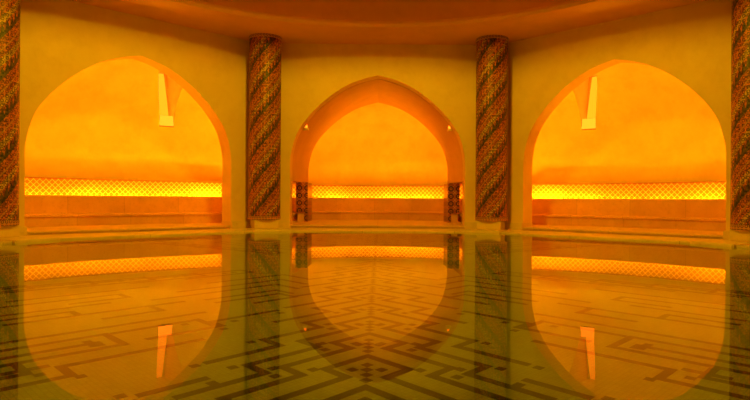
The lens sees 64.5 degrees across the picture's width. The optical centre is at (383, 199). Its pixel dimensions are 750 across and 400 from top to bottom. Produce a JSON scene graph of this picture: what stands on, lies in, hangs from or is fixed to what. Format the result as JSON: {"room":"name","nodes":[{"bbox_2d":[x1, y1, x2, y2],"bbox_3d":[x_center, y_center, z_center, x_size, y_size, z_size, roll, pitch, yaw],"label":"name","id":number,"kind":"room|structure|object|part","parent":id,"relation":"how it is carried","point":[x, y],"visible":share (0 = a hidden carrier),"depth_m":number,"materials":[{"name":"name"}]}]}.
{"room":"spa","nodes":[
{"label":"spa","id":0,"kind":"room"},
{"bbox_2d":[25,59,221,181],"bbox_3d":[-7.095,-1.695,15.283,3.202,4.894,8.233,0,0,45],"label":"wall","id":1,"kind":"structure","parent":0,"point":[102,122],"depth_m":16.64,"materials":[{"name":"paint"}]},
{"bbox_2d":[25,177,221,196],"bbox_3d":[-7.076,0.037,15.254,3.184,1.230,8.133,0,0,45],"label":"trim","id":2,"kind":"structure","parent":1,"relation":"attached to","point":[33,185],"depth_m":16.82,"materials":[{"name":"tile"}]},
{"bbox_2d":[158,73,173,126],"bbox_3d":[-6.698,-2.962,17.450,0.206,1.578,1.024,0,0,45],"label":"lamp","id":3,"kind":"object","parent":1,"relation":"attached to","point":[165,121],"visible":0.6,"depth_m":17.66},
{"bbox_3d":[-6.787,-3.142,17.477,0.040,1.220,0.933,0,0,45],"label":"light panel","id":4,"kind":"part","parent":3,"relation":"part of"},
{"bbox_2d":[159,115,173,125],"bbox_3d":[-6.481,-2.350,17.674,0.206,0.300,0.396,0,0,45],"label":"diffuser","id":5,"kind":"object","parent":3,"relation":"attached to","point":[166,120],"depth_m":17.63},
{"bbox_2d":[19,0,249,225],"bbox_3d":[-5.831,-1.760,14.035,0.450,5.148,6.844,0,0,45],"label":"wall","id":6,"kind":"structure","parent":0,"point":[60,39],"depth_m":14.04,"materials":[{"name":"paint"}]},
{"bbox_2d":[20,226,26,235],"bbox_3d":[-7.767,0.640,12.012,0.543,0.205,0.853,0,0,45],"label":"trim","id":7,"kind":"structure","parent":6,"relation":"attached to","point":[23,229],"depth_m":12.07,"materials":[{"name":"stone"}]},
{"bbox_2d":[27,225,230,232],"bbox_3d":[-5.774,0.676,13.964,0.350,0.038,4.736,0,0,45],"label":"trim","id":8,"kind":"structure","parent":6,"relation":"attached to","point":[210,226],"depth_m":13.64,"materials":[{"name":"stone"}]},
{"bbox_2d":[221,221,250,228],"bbox_3d":[-3.848,0.664,15.982,0.543,0.205,0.853,0,0,45],"label":"trim","id":9,"kind":"structure","parent":6,"relation":"attached to","point":[234,224],"depth_m":15.67,"materials":[{"name":"stone"}]},
{"bbox_2d":[159,71,181,123],"bbox_3d":[-5.753,-2.975,16.497,2.910,1.620,1.053,0,0,45],"label":"wall","id":10,"kind":"structure","parent":0,"point":[173,89],"depth_m":17.69,"materials":[{"name":"paint"}]},
{"bbox_2d":[27,220,722,238],"bbox_3d":[-0.179,0.771,16.544,21.449,0.155,10.830,0,0,0],"label":"floor","id":11,"kind":"structure","parent":0,"point":[313,222],"depth_m":15.29,"materials":[{"name":"stone"}]},
{"bbox_2d":[25,195,221,226],"bbox_3d":[-7.335,0.267,15.507,1.454,0.767,7.433,0,0,45],"label":"stone bench","id":12,"kind":"object","parent":11,"relation":"on","point":[40,210],"visible":0.78,"depth_m":15.98,"materials":[{"name":"orange stone"}]},
{"bbox_3d":[-7.244,0.503,15.417,1.196,0.295,7.303,0,0,45],"label":"seat","id":13,"kind":"part","parent":12,"relation":"part of","materials":[{"name":"stone"}]},
{"bbox_3d":[-7.549,0.265,15.720,0.850,0.767,7.433,0,0,45],"label":"backrest","id":14,"kind":"part","parent":12,"relation":"part of","materials":[{"name":"stone"}]},
{"bbox_2d":[296,182,311,221],"bbox_3d":[-2.573,0.064,19.193,0.372,1.230,1.158,0,0,0],"label":"pier","id":15,"kind":"object","parent":11,"relation":"on","point":[303,189],"visible":0.98,"depth_m":18.62,"materials":[{"name":"tile"}]},
{"bbox_2d":[0,228,749,248],"bbox_3d":[-0.130,1.150,8.387,15.616,0.798,15.616,0,0,0],"label":"pool","id":16,"kind":"object","parent":11,"relation":"in","point":[29,238],"visible":0.02,"depth_m":13.36,"materials":[{"name":"stone"}]},
{"bbox_2d":[0,0,19,237],"bbox_3d":[-7.433,-1.793,11.341,0.868,4.999,0.868,0,0,22],"label":"column","id":17,"kind":"structure","parent":16,"relation":"on","point":[9,9],"depth_m":11.20,"materials":[{"name":"tile"}]},
{"bbox_2d":[248,33,281,228],"bbox_3d":[-3.123,-1.767,15.611,0.868,4.999,0.868,0,0,-23],"label":"column","id":18,"kind":"structure","parent":16,"relation":"on","point":[264,177],"depth_m":15.25,"materials":[{"name":"tile"}]},
{"bbox_2d":[0,231,749,399],"bbox_3d":[-0.128,0.799,8.387,12.902,0.001,12.902,0,0,0],"label":"pool water","id":19,"kind":"object","parent":16,"relation":"in","point":[291,315],"visible":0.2,"depth_m":3.95,"materials":[{"name":"clear liquid"}]},
{"bbox_2d":[475,35,508,229],"bbox_3d":[2.842,-1.730,15.649,0.868,4.999,0.868,0,0,22],"label":"column","id":20,"kind":"structure","parent":16,"relation":"on","point":[491,50],"depth_m":15.29,"materials":[{"name":"tile"}]},
{"bbox_2d":[729,0,749,241],"bbox_3d":[7.162,-1.704,11.433,0.868,4.999,0.868,0,0,-23],"label":"column","id":21,"kind":"structure","parent":16,"relation":"on","point":[739,230],"depth_m":11.29,"materials":[{"name":"tile"}]},
{"bbox_2d":[292,197,462,221],"bbox_3d":[-0.193,0.310,19.234,7.338,0.767,4.707,0,0,0],"label":"stone bench","id":22,"kind":"object","parent":11,"relation":"on","point":[429,209],"visible":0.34,"depth_m":20.84,"materials":[{"name":"orange stone"}]},
{"bbox_3d":[-0.194,0.546,19.170,6.823,0.295,4.318,0,0,0],"label":"seat","id":23,"kind":"part","parent":22,"relation":"part of","materials":[{"name":"stone"}]},
{"bbox_3d":[-0.193,0.310,19.234,7.338,0.767,4.707,0,0,0],"label":"backrest","id":24,"kind":"part","parent":22,"relation":"part of","materials":[{"name":"stone"}]},
{"bbox_2d":[444,183,459,222],"bbox_3d":[2.191,0.093,19.223,0.372,1.230,1.158,0,0,0],"label":"pier","id":25,"kind":"object","parent":11,"relation":"on","point":[451,190],"visible":0.98,"depth_m":18.64,"materials":[{"name":"tile"}]},
{"bbox_2d":[532,199,725,230],"bbox_3d":[6.995,0.354,15.598,7.433,0.767,1.454,0,0,45],"label":"stone bench","id":26,"kind":"object","parent":11,"relation":"on","point":[684,214],"visible":0.81,"depth_m":16.12,"materials":[{"name":"orange stone"}]},
{"bbox_3d":[6.903,0.590,15.506,7.303,0.295,1.196,0,0,45],"label":"seat","id":27,"kind":"part","parent":26,"relation":"part of","materials":[{"name":"stone"}]},
{"bbox_3d":[7.207,0.355,15.812,7.433,0.767,0.850,0,0,45],"label":"backrest","id":28,"kind":"part","parent":26,"relation":"part of","materials":[{"name":"stone"}]},
{"bbox_2d":[278,43,476,221],"bbox_3d":[-0.163,-1.725,16.424,6.844,5.148,0.450,0,0,0],"label":"wall","id":29,"kind":"structure","parent":0,"point":[444,76],"depth_m":16.20,"materials":[{"name":"paint"}]},
{"bbox_2d":[279,220,292,227],"bbox_3d":[-2.966,0.669,16.353,0.853,0.205,0.543,0,0,0],"label":"trim","id":30,"kind":"structure","parent":29,"relation":"attached to","point":[282,224],"depth_m":16.08,"materials":[{"name":"stone"}]},
{"bbox_2d":[290,224,463,226],"bbox_3d":[-0.177,0.710,16.324,4.736,0.038,0.350,0,0,0],"label":"trim","id":31,"kind":"structure","parent":29,"relation":"attached to","point":[292,224],"depth_m":16.15,"materials":[{"name":"stone"}]},
{"bbox_2d":[462,221,476,228],"bbox_3d":[2.612,0.704,16.388,0.853,0.205,0.543,0,0,0],"label":"trim","id":32,"kind":"structure","parent":29,"relation":"attached to","point":[467,225],"depth_m":16.11,"materials":[{"name":"stone"}]},
{"bbox_2d":[292,103,462,185],"bbox_3d":[-0.182,-1.653,19.370,8.446,4.894,5.542,0,0,0],"label":"wall","id":33,"kind":"structure","parent":0,"point":[381,144],"depth_m":21.75,"materials":[{"name":"paint"}]},
{"bbox_2d":[292,184,462,197],"bbox_3d":[-0.192,0.079,19.329,8.346,1.230,5.524,0,0,0],"label":"trim","id":34,"kind":"structure","parent":33,"relation":"attached to","point":[318,191],"depth_m":21.77,"materials":[{"name":"tile"}]},
{"bbox_2d":[292,79,462,183],"bbox_3d":[-0.170,-2.344,18.224,6.720,3.615,3.150,0,0,0],"label":"arch","id":35,"kind":"structure","parent":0,"point":[357,96],"depth_m":17.98,"materials":[{"name":"paint"}]},
{"bbox_2d":[70,0,707,44],"bbox_3d":[-0.085,-6.149,8.387,20.940,3.800,20.940,0,0,0],"label":"ceiling","id":36,"kind":"structure","parent":0,"point":[419,22],"depth_m":14.45,"materials":[{"name":"paint"}]},
{"bbox_2d":[574,74,596,121],"bbox_3d":[5.441,-2.907,16.567,1.053,1.620,2.910,0,0,45],"label":"wall","id":37,"kind":"structure","parent":0,"point":[582,92],"depth_m":17.76,"materials":[{"name":"paint"}]},
{"bbox_2d":[505,0,731,230],"bbox_3d":[5.535,-1.690,14.106,6.844,5.148,0.450,0,0,45],"label":"wall","id":38,"kind":"structure","parent":0,"point":[691,43],"depth_m":14.04,"materials":[{"name":"paint"}]},
{"bbox_2d":[505,222,531,229],"bbox_3d":[3.498,0.709,16.028,0.853,0.205,0.543,0,0,45],"label":"trim","id":39,"kind":"structure","parent":38,"relation":"attached to","point":[508,226],"depth_m":15.71,"materials":[{"name":"stone"}]},
{"bbox_2d":[523,227,722,236],"bbox_3d":[5.450,0.744,14.035,4.736,0.038,0.350,0,0,45],"label":"trim","id":40,"kind":"structure","parent":38,"relation":"attached to","point":[541,228],"depth_m":13.71,"materials":[{"name":"stone"}]},
{"bbox_2d":[723,230,728,239],"bbox_3d":[7.467,0.733,12.108,0.853,0.205,0.543,0,0,45],"label":"trim","id":41,"kind":"structure","parent":38,"relation":"attached to","point":[725,232],"depth_m":12.18,"materials":[{"name":"stone"}]},
{"bbox_2d":[532,63,725,183],"bbox_3d":[6.782,-1.610,15.370,8.233,4.894,3.202,0,0,45],"label":"wall","id":42,"kind":"structure","parent":0,"point":[651,126],"depth_m":16.75,"materials":[{"name":"paint"}]},
{"bbox_2d":[581,77,596,129],"bbox_3d":[6.373,-2.882,17.533,1.024,1.578,0.206,0,0,45],"label":"lamp","id":43,"kind":"object","parent":42,"relation":"attached to","point":[587,124],"visible":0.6,"depth_m":17.73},
{"bbox_2d":[581,118,595,128],"bbox_3d":[6.146,-2.272,17.753,0.396,0.300,0.206,0,0,45],"label":"diffuser","id":44,"kind":"object","parent":43,"relation":"attached to","point":[587,123],"depth_m":17.70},
{"bbox_3d":[6.465,-3.061,17.560,0.933,1.220,0.040,0,0,45],"label":"light panel","id":45,"kind":"part","parent":43,"relation":"part of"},
{"bbox_2d":[532,181,725,198],"bbox_3d":[6.743,0.121,15.340,8.133,1.230,3.184,0,0,45],"label":"trim","id":46,"kind":"structure","parent":42,"relation":"attached to","point":[713,189],"depth_m":16.96,"materials":[{"name":"tile"}]}
]}

